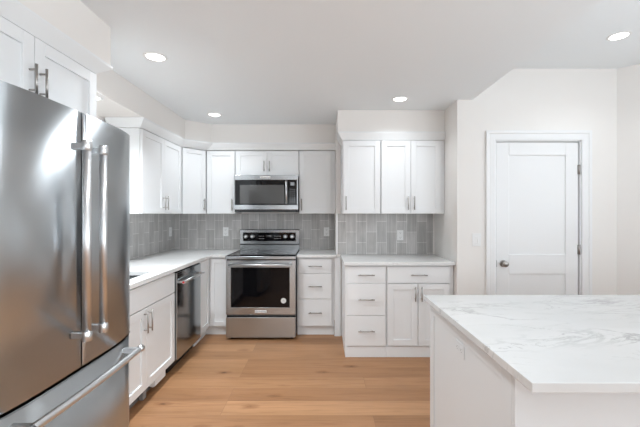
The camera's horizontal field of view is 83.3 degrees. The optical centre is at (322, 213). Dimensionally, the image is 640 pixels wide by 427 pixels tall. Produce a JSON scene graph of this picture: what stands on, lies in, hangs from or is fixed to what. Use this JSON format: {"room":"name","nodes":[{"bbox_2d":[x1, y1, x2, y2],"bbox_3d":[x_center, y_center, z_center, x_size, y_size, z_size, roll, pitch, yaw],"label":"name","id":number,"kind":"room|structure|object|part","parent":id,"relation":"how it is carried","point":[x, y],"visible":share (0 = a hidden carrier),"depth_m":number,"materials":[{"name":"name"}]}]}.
{"room":"kitchen","nodes":[
{"label":"kitchen","id":0,"kind":"room"},
{"bbox_2d":[96,114,173,256],"bbox_3d":[-1.980,0.154,0.625,0.120,2.440,8.350,0,0,0],"label":"wall","id":1,"kind":"structure","parent":0,"point":[101,118],"depth_m":3.12,"materials":[{"name":"white paint"}]},
{"bbox_2d":[0,16,95,117],"bbox_3d":[-1.547,-0.592,1.531,0.716,0.332,0.842,0,0,0],"label":"upper cabinet","id":2,"kind":"object","parent":1,"relation":"attached to","point":[27,62],"visible":0.66,"depth_m":1.57,"materials":[{"name":"white paint"}]},
{"bbox_3d":[-1.235,-0.590,1.321,0.020,0.324,0.414,0,0,0],"label":"door","id":3,"kind":"part","parent":2,"relation":"part of","materials":[{"name":"white paint"}]},
{"bbox_3d":[-1.208,-0.559,1.502,0.036,0.130,0.011,0,0,0],"label":"handle","id":4,"kind":"part","parent":2,"relation":"part of","materials":[{"name":"silver metal"}]},
{"bbox_3d":[-1.208,-0.559,1.558,0.036,0.130,0.011,0,0,0],"label":"handle","id":5,"kind":"part","parent":2,"relation":"part of","materials":[{"name":"silver metal"}]},
{"bbox_2d":[0,0,112,73],"bbox_3d":[-1.552,-0.799,1.334,0.695,0.082,1.468,0,0,0],"label":"trim","id":6,"kind":"structure","parent":2,"relation":"on","point":[14,11],"depth_m":1.60,"materials":[{"name":"white wood"}]},
{"bbox_3d":[-1.235,-0.590,1.740,0.020,0.324,0.416,0,0,0],"label":"door","id":7,"kind":"part","parent":2,"relation":"part of","materials":[{"name":"white paint"}]},
{"bbox_2d":[119,128,180,213],"bbox_3d":[-1.741,-0.377,3.628,0.354,0.758,0.906,0,0,0],"label":"upper cabinet","id":8,"kind":"object","parent":1,"relation":"attached to","point":[155,162],"visible":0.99,"depth_m":3.42,"materials":[{"name":"white paint"}]},
{"bbox_3d":[-1.610,-0.375,3.407,0.020,0.750,0.436,0,0,0],"label":"door","id":9,"kind":"part","parent":8,"relation":"part of","materials":[{"name":"white paint"}]},
{"bbox_3d":[-1.610,-0.375,3.848,0.020,0.750,0.438,0,0,0],"label":"door","id":10,"kind":"part","parent":8,"relation":"part of","materials":[{"name":"white paint"}]},
{"bbox_2d":[105,117,335,149],"bbox_3d":[-1.069,-0.799,4.020,2.365,0.082,0.926,0,0,-34],"label":"trim","id":11,"kind":"structure","parent":8,"relation":"attached to","point":[119,122],"depth_m":4.20,"materials":[{"name":"white wood"}]},
{"bbox_2d":[130,214,174,259],"bbox_3d":[-1.915,0.231,3.300,0.009,0.457,2.679,0,0,0],"label":"wall tiles","id":12,"kind":"structure","parent":1,"relation":"attached to","point":[149,233],"depth_m":3.99,"materials":[{"name":"grey tile"}]},
{"bbox_2d":[17,0,335,147],"bbox_3d":[-0.885,-0.954,2.025,2.070,0.225,5.250,0,0,0],"label":"soffit","id":13,"kind":"object","parent":1,"relation":"attached to","point":[122,98],"depth_m":3.05,"materials":[{"name":"white paint"}]},
{"bbox_2d":[190,148,334,249],"bbox_3d":[-0.885,0.154,4.725,2.070,2.440,0.150,0,0,0],"label":"wall","id":14,"kind":"structure","parent":0,"point":[190,148],"depth_m":4.65,"materials":[{"name":"white paint"}]},
{"bbox_2d":[181,147,206,213],"bbox_3d":[-1.653,-0.377,4.362,0.511,0.758,0.552,0,0,0],"label":"upper cabinet","id":15,"kind":"object","parent":14,"relation":"attached to","point":[193,161],"visible":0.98,"depth_m":4.21,"materials":[{"name":"white paint"}]},
{"bbox_2d":[207,151,240,213],"bbox_3d":[-1.227,-0.377,4.461,0.342,0.758,0.354,0,0,0],"label":"upper cabinet","id":16,"kind":"object","parent":14,"relation":"attached to","point":[221,165],"visible":0.97,"depth_m":4.33,"materials":[{"name":"white paint"}]},
{"bbox_2d":[175,214,334,248],"bbox_3d":[-0.884,0.231,4.644,2.067,0.457,0.009,0,0,0],"label":"wall tiles","id":17,"kind":"structure","parent":14,"relation":"attached to","point":[192,231],"depth_m":4.64,"materials":[{"name":"grey tile"}]},
{"bbox_2d":[223,227,227,235],"bbox_3d":[-1.253,0.234,4.635,0.070,0.114,0.009,0,0,0],"label":"wall outlet","id":18,"kind":"object","parent":17,"relation":"attached to","point":[225,229],"visible":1,"depth_m":4.63,"materials":[{"name":"white plastic"}]},
{"bbox_2d":[324,227,328,235],"bbox_3d":[0.045,0.234,4.635,0.070,0.114,0.009,0,0,0],"label":"wall outlet","id":19,"kind":"object","parent":17,"relation":"attached to","point":[326,229],"visible":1,"depth_m":4.63,"materials":[{"name":"white plastic"}]},
{"bbox_2d":[236,151,298,176],"bbox_3d":[-0.672,-0.607,4.461,0.764,0.298,0.354,0,0,0],"label":"upper cabinet","id":20,"kind":"object","parent":14,"relation":"attached to","point":[247,162],"visible":0.78,"depth_m":4.32,"materials":[{"name":"white paint"}]},
{"bbox_3d":[-0.862,-0.605,4.330,0.376,0.290,0.020,0,0,0],"label":"door","id":21,"kind":"part","parent":20,"relation":"part of","materials":[{"name":"white paint"}]},
{"bbox_2d":[234,175,298,211],"bbox_3d":[-0.672,-0.236,4.412,0.756,0.436,0.436,0,0,0],"label":"microwave","id":22,"kind":"object","parent":20,"relation":"attached to","point":[252,193],"visible":1,"depth_m":4.25,"materials":[{"name":"grey metal"}]},
{"bbox_3d":[-0.724,-0.249,4.261,0.627,0.292,0.026,0,0,0],"label":"door","id":23,"kind":"part","parent":22,"relation":"part of","materials":[{"name":"black glass"}]},
{"bbox_3d":[-0.672,-0.425,4.260,0.756,0.058,0.029,0,0,0],"label":"trim","id":24,"kind":"part","parent":22,"relation":"part of","materials":[{"name":"silver metal"}]},
{"bbox_3d":[-0.672,-0.073,4.260,0.756,0.055,0.029,0,0,0],"label":"trim","id":25,"kind":"part","parent":22,"relation":"part of","materials":[{"name":"silver metal"}]},
{"bbox_3d":[-0.428,-0.250,4.221,0.025,0.268,0.054,0,0,0],"label":"handle","id":26,"kind":"part","parent":22,"relation":"part of","materials":[{"name":"silver metal"}]},
{"bbox_3d":[-0.359,-0.249,4.261,0.096,0.292,0.026,0,0,0],"label":"control panel","id":27,"kind":"part","parent":22,"relation":"part of","materials":[{"name":"black glass"}]},
{"bbox_3d":[-0.482,-0.605,4.330,0.376,0.290,0.020,0,0,0],"label":"door","id":28,"kind":"part","parent":20,"relation":"part of","materials":[{"name":"white paint"}]},
{"bbox_2d":[299,151,334,213],"bbox_3d":[-0.070,-0.377,4.461,0.435,0.758,0.354,0,0,0],"label":"upper cabinet","id":29,"kind":"object","parent":14,"relation":"attached to","point":[316,168],"visible":1,"depth_m":4.33,"materials":[{"name":"white paint"}]},
{"bbox_2d":[129,333,429,426],"bbox_3d":[0.855,1.424,0.625,5.790,0.100,8.350,0,0,0],"label":"floor","id":30,"kind":"structure","parent":0,"point":[301,380],"depth_m":2.84,"materials":[{"name":"brown wood"}]},
{"bbox_2d":[0,80,144,426],"bbox_3d":[-1.372,0.484,1.440,0.976,1.780,0.910,0,0,0],"label":"refrigerator","id":31,"kind":"object","parent":30,"relation":"on","point":[66,353],"visible":1,"depth_m":1.32,"materials":[{"name":"grey metal"}]},
{"bbox_3d":[-1.027,0.104,1.211,0.122,1.020,0.452,0,0,0],"label":"door","id":32,"kind":"part","parent":31,"relation":"part of","materials":[{"name":"silver metal"}]},
{"bbox_3d":[-1.027,0.963,1.440,0.122,0.673,0.910,0,0,0],"label":"freezer drawer","id":33,"kind":"part","parent":31,"relation":"part of","materials":[{"name":"silver metal"}]},
{"bbox_3d":[-0.931,0.671,1.445,0.095,0.028,0.702,0,0,0],"label":"handle","id":34,"kind":"part","parent":31,"relation":"part of","materials":[{"name":"silver metal"}]},
{"bbox_3d":[-0.931,0.105,1.388,0.073,0.754,0.030,0,0,0],"label":"handle","id":35,"kind":"part","parent":31,"relation":"part of","materials":[{"name":"silver metal"}]},
{"bbox_3d":[-0.931,0.105,1.492,0.073,0.754,0.030,0,0,0],"label":"handle","id":36,"kind":"part","parent":31,"relation":"part of","materials":[{"name":"silver metal"}]},
{"bbox_3d":[-1.027,0.104,1.669,0.122,1.020,0.452,0,0,0],"label":"door","id":37,"kind":"part","parent":31,"relation":"part of","materials":[{"name":"silver metal"}]},
{"bbox_2d":[129,273,174,409],"bbox_3d":[-1.567,0.933,2.587,0.666,0.882,0.993,0,0,0],"label":"base cabinet","id":38,"kind":"object","parent":30,"relation":"on","point":[152,304],"visible":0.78,"depth_m":2.67,"materials":[{"name":"white paint"}]},
{"bbox_3d":[-1.280,0.970,2.337,0.020,0.582,0.491,0,0,0],"label":"door","id":39,"kind":"part","parent":38,"relation":"part of","materials":[{"name":"white paint"}]},
{"bbox_3d":[-1.252,0.771,2.553,0.036,0.155,0.011,0,0,0],"label":"handle","id":40,"kind":"part","parent":38,"relation":"part of","materials":[{"name":"silver metal"}]},
{"bbox_3d":[-1.252,0.771,2.617,0.036,0.155,0.011,0,0,0],"label":"handle","id":41,"kind":"part","parent":38,"relation":"part of","materials":[{"name":"silver metal"}]},
{"bbox_3d":[-1.280,0.590,2.587,0.020,0.164,0.991,0,0,0],"label":"drawer","id":42,"kind":"part","parent":38,"relation":"part of","materials":[{"name":"white paint"}]},
{"bbox_3d":[-1.280,0.970,2.835,0.020,0.582,0.496,0,0,0],"label":"door","id":43,"kind":"part","parent":38,"relation":"part of","materials":[{"name":"white paint"}]},
{"bbox_2d":[165,263,204,372],"bbox_3d":[-1.535,0.936,3.398,0.669,0.875,0.608,0,0,0],"label":"dishwasher","id":44,"kind":"object","parent":30,"relation":"on","point":[187,292],"visible":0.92,"depth_m":3.34,"materials":[{"name":"grey metal"}]},
{"bbox_3d":[-1.580,1.325,3.398,0.480,0.098,0.604,0,0,0],"label":"toe panel","id":45,"kind":"part","parent":44,"relation":"part of","materials":[{"name":"black plastic"}]},
{"bbox_3d":[-1.277,0.890,3.398,0.042,0.757,0.602,0,0,0],"label":"door","id":46,"kind":"part","parent":44,"relation":"part of","materials":[{"name":"silver metal"}]},
{"bbox_3d":[-1.230,0.599,3.398,0.052,0.023,0.522,0,0,0],"label":"handle","id":47,"kind":"part","parent":44,"relation":"part of","materials":[{"name":"silver metal"}]},
{"bbox_2d":[193,257,226,346],"bbox_3d":[-1.488,0.933,4.172,0.845,0.882,0.916,0,0,0],"label":"base cabinet","id":48,"kind":"object","parent":30,"relation":"on","point":[213,281],"visible":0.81,"depth_m":4.04,"materials":[{"name":"white paint"}]},
{"bbox_2d":[130,249,239,288],"bbox_3d":[-1.485,0.475,3.352,0.848,0.030,2.575,0,0,0],"label":"countertop","id":49,"kind":"structure","parent":48,"relation":"on","point":[150,268],"depth_m":3.45,"materials":[{"name":"white stone"}]},
{"bbox_3d":[-1.280,0.884,3.880,0.020,0.757,0.315,0,0,0],"label":"door","id":50,"kind":"part","parent":48,"relation":"part of","materials":[{"name":"white paint"}]},
{"bbox_3d":[-1.167,0.884,4.050,0.201,0.757,0.020,0,0,0],"label":"door","id":51,"kind":"part","parent":48,"relation":"part of","materials":[{"name":"white paint"}]},
{"bbox_2d":[225,229,299,337],"bbox_3d":[-0.675,0.788,4.228,0.761,1.172,0.785,0,0,0],"label":"range","id":52,"kind":"object","parent":30,"relation":"on","point":[261,276],"visible":1,"depth_m":3.90,"materials":[{"name":"grey metal"}]},
{"bbox_3d":[-0.675,0.552,3.867,0.671,0.026,0.064,0,0,0],"label":"handle","id":53,"kind":"part","parent":52,"relation":"part of","materials":[{"name":"silver metal"}]},
{"bbox_3d":[-0.675,1.235,3.917,0.753,0.222,0.034,0,0,0],"label":"storage drawer","id":54,"kind":"part","parent":52,"relation":"part of","materials":[{"name":"silver metal"}]},
{"bbox_3d":[-0.675,0.801,3.917,0.753,0.590,0.034,0,0,0],"label":"oven door","id":55,"kind":"part","parent":52,"relation":"part of","materials":[{"name":"black glass"}]},
{"bbox_3d":[-0.675,0.476,4.215,0.761,0.031,0.690,0,0,0],"label":"cooktop frame","id":56,"kind":"part","parent":52,"relation":"part of","materials":[{"name":"silver metal"}]},
{"bbox_2d":[228,250,297,255],"bbox_3d":[-0.675,0.467,4.253,0.733,0.017,0.615,0,0,0],"label":"glass cooktop","id":57,"kind":"object","parent":52,"relation":"in","point":[240,252],"depth_m":4.13,"materials":[{"name":"black glass"}]},
{"bbox_3d":[-0.678,0.294,4.558,0.666,0.107,0.019,0,0,0],"label":"control panel","id":58,"kind":"part","parent":52,"relation":"part of","materials":[{"name":"black glass"}]},
{"bbox_2d":[297,257,333,334],"bbox_3d":[-0.083,0.933,4.317,0.415,0.882,0.626,0,0,0],"label":"base cabinet","id":59,"kind":"object","parent":30,"relation":"on","point":[315,275],"visible":0.96,"depth_m":4.04,"materials":[{"name":"white paint"}]},
{"bbox_3d":[-0.086,0.589,4.050,0.368,0.161,0.020,0,0,0],"label":"drawer","id":60,"kind":"part","parent":59,"relation":"part of","materials":[{"name":"white paint"}]},
{"bbox_3d":[-0.086,0.816,4.050,0.368,0.285,0.020,0,0,0],"label":"drawer","id":61,"kind":"part","parent":59,"relation":"part of","materials":[{"name":"white paint"}]},
{"bbox_3d":[-0.086,1.111,4.050,0.368,0.299,0.020,0,0,0],"label":"drawer","id":62,"kind":"part","parent":59,"relation":"part of","materials":[{"name":"white paint"}]},
{"bbox_2d":[297,249,335,256],"bbox_3d":[-0.072,0.475,4.325,0.437,0.030,0.627,0,0,0],"label":"countertop","id":63,"kind":"structure","parent":59,"relation":"on","point":[303,252],"depth_m":4.14,"materials":[{"name":"white stone"}]},
{"bbox_2d":[334,257,340,335],"bbox_3d":[0.162,0.933,4.037,0.068,0.882,0.015,0,0,0],"label":"filler panel","id":64,"kind":"object","parent":30,"relation":"on","point":[337,260],"visible":1,"depth_m":4.03,"materials":[{"name":"white paint"}]},
{"bbox_2d":[342,262,385,356],"bbox_3d":[0.409,0.933,3.720,0.395,0.882,0.650,0,0,0],"label":"base cabinet","id":65,"kind":"object","parent":30,"relation":"on","point":[363,286],"visible":0.97,"depth_m":3.43,"materials":[{"name":"white paint"}]},
{"bbox_3d":[0.411,0.585,3.440,0.367,0.154,0.020,0,0,0],"label":"drawer","id":66,"kind":"part","parent":65,"relation":"part of","materials":[{"name":"white paint"}]},
{"bbox_3d":[0.411,0.818,3.440,0.367,0.303,0.020,0,0,0],"label":"drawer","id":67,"kind":"part","parent":65,"relation":"part of","materials":[{"name":"white paint"}]},
{"bbox_3d":[0.411,1.117,3.440,0.367,0.288,0.020,0,0,0],"label":"drawer","id":68,"kind":"part","parent":65,"relation":"part of","materials":[{"name":"white paint"}]},
{"bbox_3d":[0.411,0.818,3.413,0.155,0.011,0.036,0,0,0],"label":"handle","id":69,"kind":"part","parent":65,"relation":"part of","materials":[{"name":"silver metal"}]},
{"bbox_2d":[386,265,452,356],"bbox_3d":[0.929,0.933,3.720,0.643,0.882,0.650,0,0,0],"label":"base cabinet","id":70,"kind":"object","parent":30,"relation":"on","point":[407,312],"visible":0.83,"depth_m":3.43,"materials":[{"name":"white paint"}]},
{"bbox_2d":[341,255,455,264],"bbox_3d":[0.725,0.475,3.720,1.055,0.030,0.639,0,0,0],"label":"countertop","id":71,"kind":"structure","parent":70,"relation":"on","point":[346,259],"depth_m":3.52,"materials":[{"name":"white stone"}]},
{"bbox_3d":[0.758,0.966,3.440,0.289,0.591,0.020,0,0,0],"label":"door","id":72,"kind":"part","parent":70,"relation":"part of","materials":[{"name":"white paint"}]},
{"bbox_3d":[0.912,0.585,3.440,0.596,0.154,0.020,0,0,0],"label":"drawer","id":73,"kind":"part","parent":70,"relation":"part of","materials":[{"name":"white paint"}]},
{"bbox_3d":[1.060,0.966,3.440,0.301,0.591,0.020,0,0,0],"label":"door","id":74,"kind":"part","parent":70,"relation":"part of","materials":[{"name":"white paint"}]},
{"bbox_2d":[430,306,639,426],"bbox_3d":[1.573,0.931,1.571,1.954,0.886,0.907,0,0,0],"label":"kitchen island","id":75,"kind":"object","parent":30,"relation":"on","point":[474,391],"visible":0.3,"depth_m":1.30,"materials":[{"name":"white paint"}]},
{"bbox_2d":[455,339,464,359],"bbox_3d":[0.600,0.594,1.580,0.005,0.057,0.098,0,0,0],"label":"wall outlet","id":76,"kind":"object","parent":75,"relation":"attached to","point":[459,348],"visible":1,"depth_m":1.57,"materials":[{"name":"white paint"}]},
{"bbox_3d":[0.606,0.931,1.572,0.020,0.885,0.866,0,0,0],"label":"panel","id":77,"kind":"part","parent":75,"relation":"part of","materials":[{"name":"white paint"}]},
{"bbox_2d":[424,295,639,392],"bbox_3d":[1.594,0.474,1.506,2.052,0.028,1.057,0,0,0],"label":"island countertop","id":78,"kind":"structure","parent":75,"relation":"on","point":[547,343],"depth_m":1.37,"materials":[{"name":"white stone"}]},
{"bbox_3d":[1.573,0.931,1.128,1.954,0.885,0.020,0,0,0],"label":"panel","id":79,"kind":"part","parent":75,"relation":"part of","materials":[{"name":"white paint"}]},
{"bbox_2d":[80,0,602,123],"bbox_3d":[-0.320,-1.271,0.625,3.440,0.410,8.350,0,0,0],"label":"ceiling","id":80,"kind":"structure","parent":0,"point":[242,61],"depth_m":2.33,"materials":[{"name":"white paint"}]},
{"bbox_2d":[143,52,167,61],"bbox_3d":[-1.140,-1.063,2.450,0.156,0.005,0.156,0,0,0],"label":"recessed light","id":81,"kind":"object","parent":80,"relation":"in","point":[153,56],"visible":1,"depth_m":2.44,"materials":[{"name":"white plastic"}]},
{"bbox_2d":[207,113,221,116],"bbox_3d":[-1.170,-1.063,3.880,0.156,0.005,0.156,0,0,0],"label":"recessed light","id":82,"kind":"object","parent":80,"relation":"in","point":[209,114],"visible":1,"depth_m":3.87,"materials":[{"name":"white plastic"}]},
{"bbox_2d":[392,96,408,101],"bbox_3d":[0.717,-1.063,3.350,0.156,0.005,0.156,0,0,0],"label":"recessed light","id":83,"kind":"object","parent":80,"relation":"in","point":[399,98],"visible":1,"depth_m":3.34,"materials":[{"name":"white plastic"}]},
{"bbox_2d":[335,119,434,335],"bbox_3d":[0.704,0.154,4.425,1.107,2.440,0.750,0,0,0],"label":"wall","id":84,"kind":"structure","parent":0,"point":[338,146],"depth_m":4.05,"materials":[{"name":"white paint"}]},
{"bbox_2d":[336,214,337,253],"bbox_3d":[0.157,0.231,4.043,0.017,0.457,0.013,0,0,0],"label":"trim","id":85,"kind":"structure","parent":84,"relation":"attached to","point":[336,214],"depth_m":4.04,"materials":[{"name":"white wood"}]},
{"bbox_2d":[341,140,379,213],"bbox_3d":[0.397,-0.377,3.850,0.393,0.758,0.370,0,0,0],"label":"upper cabinet","id":86,"kind":"object","parent":84,"relation":"attached to","point":[360,159],"visible":1,"depth_m":3.71,"materials":[{"name":"white paint"}]},
{"bbox_2d":[337,132,444,144],"bbox_3d":[0.705,-0.799,3.865,1.100,0.082,0.350,0,0,0],"label":"trim","id":87,"kind":"structure","parent":86,"relation":"attached to","point":[341,136],"depth_m":3.70,"materials":[{"name":"white wood"}]},
{"bbox_2d":[338,214,432,253],"bbox_3d":[0.699,0.231,4.045,1.068,0.457,0.009,0,0,0],"label":"tiles","id":88,"kind":"structure","parent":84,"relation":"attached to","point":[357,233],"depth_m":4.04,"materials":[{"name":"grey tile"}]},
{"bbox_2d":[397,230,402,239],"bbox_3d":[0.866,0.242,4.035,0.070,0.114,0.009,0,0,0],"label":"wall outlet","id":89,"kind":"object","parent":88,"relation":"attached to","point":[399,232],"visible":1,"depth_m":4.03,"materials":[{"name":"white plastic"}]},
{"bbox_2d":[380,140,443,213],"bbox_3d":[0.924,-0.377,3.850,0.658,0.758,0.370,0,0,0],"label":"upper cabinet","id":90,"kind":"object","parent":84,"relation":"attached to","point":[411,171],"visible":0.97,"depth_m":3.71,"materials":[{"name":"white paint"}]},
{"bbox_3d":[0.751,-0.375,3.710,0.300,0.750,0.020,0,0,0],"label":"door","id":91,"kind":"part","parent":90,"relation":"part of","materials":[{"name":"white paint"}]},
{"bbox_3d":[1.058,-0.375,3.710,0.306,0.750,0.020,0,0,0],"label":"door","id":92,"kind":"part","parent":90,"relation":"part of","materials":[{"name":"white paint"}]},
{"bbox_2d":[435,69,616,294],"bbox_3d":[2.005,0.009,4.085,1.495,2.730,1.430,0,0,0],"label":"wall","id":93,"kind":"structure","parent":0,"point":[522,99],"depth_m":3.37,"materials":[{"name":"white paint"}]},
{"bbox_2d":[337,110,444,134],"bbox_3d":[0.705,-0.954,3.882,1.105,0.225,0.335,0,0,0],"label":"soffit","id":94,"kind":"object","parent":93,"relation":"attached to","point":[347,120],"depth_m":3.71,"materials":[{"name":"white paint"}]},
{"bbox_2d":[472,233,480,245],"bbox_3d":[1.436,0.246,3.362,0.082,0.120,0.014,0,0,0],"label":"light switch","id":95,"kind":"object","parent":93,"relation":"attached to","point":[476,237],"visible":1,"depth_m":3.36,"materials":[{"name":"white plastic"}]},
{"bbox_2d":[496,143,579,294],"bbox_3d":[2.016,0.348,3.368,0.786,2.028,0.101,0,0,0],"label":"door","id":96,"kind":"structure","parent":93,"relation":"in","point":[538,249],"depth_m":3.39,"materials":[{"name":"white wood"}]},
{"bbox_3d":[1.692,0.469,3.349,0.066,0.066,0.063,0,0,0],"label":"knob","id":97,"kind":"part","parent":96,"relation":"part of","materials":[{"name":"silver metal"}]},
{"bbox_2d":[486,130,591,294],"bbox_3d":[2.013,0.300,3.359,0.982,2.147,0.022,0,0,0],"label":"trim","id":98,"kind":"structure","parent":93,"relation":"attached to","point":[585,136],"depth_m":3.35,"materials":[{"name":"white wood"}]},
{"bbox_2d":[513,0,639,68],"bbox_3d":[2.575,-1.416,0.025,2.350,0.120,7.150,0,0,0],"label":"ceiling","id":99,"kind":"structure","parent":0,"point":[583,44],"depth_m":2.89,"materials":[{"name":"white paint"}]},
{"bbox_2d":[606,31,631,40],"bbox_3d":[2.260,-1.353,2.750,0.156,0.005,0.156,0,0,0],"label":"recessed light","id":100,"kind":"object","parent":99,"relation":"in","point":[624,34],"visible":1,"depth_m":2.75,"materials":[{"name":"white plastic"}]},
{"bbox_2d":[617,64,639,294],"bbox_3d":[3.227,0.009,3.038,1.311,2.730,0.154,0,0,41],"label":"wall","id":101,"kind":"structure","parent":0,"point":[628,78],"depth_m":3.31,"materials":[{"name":"white paint"}]}
]}

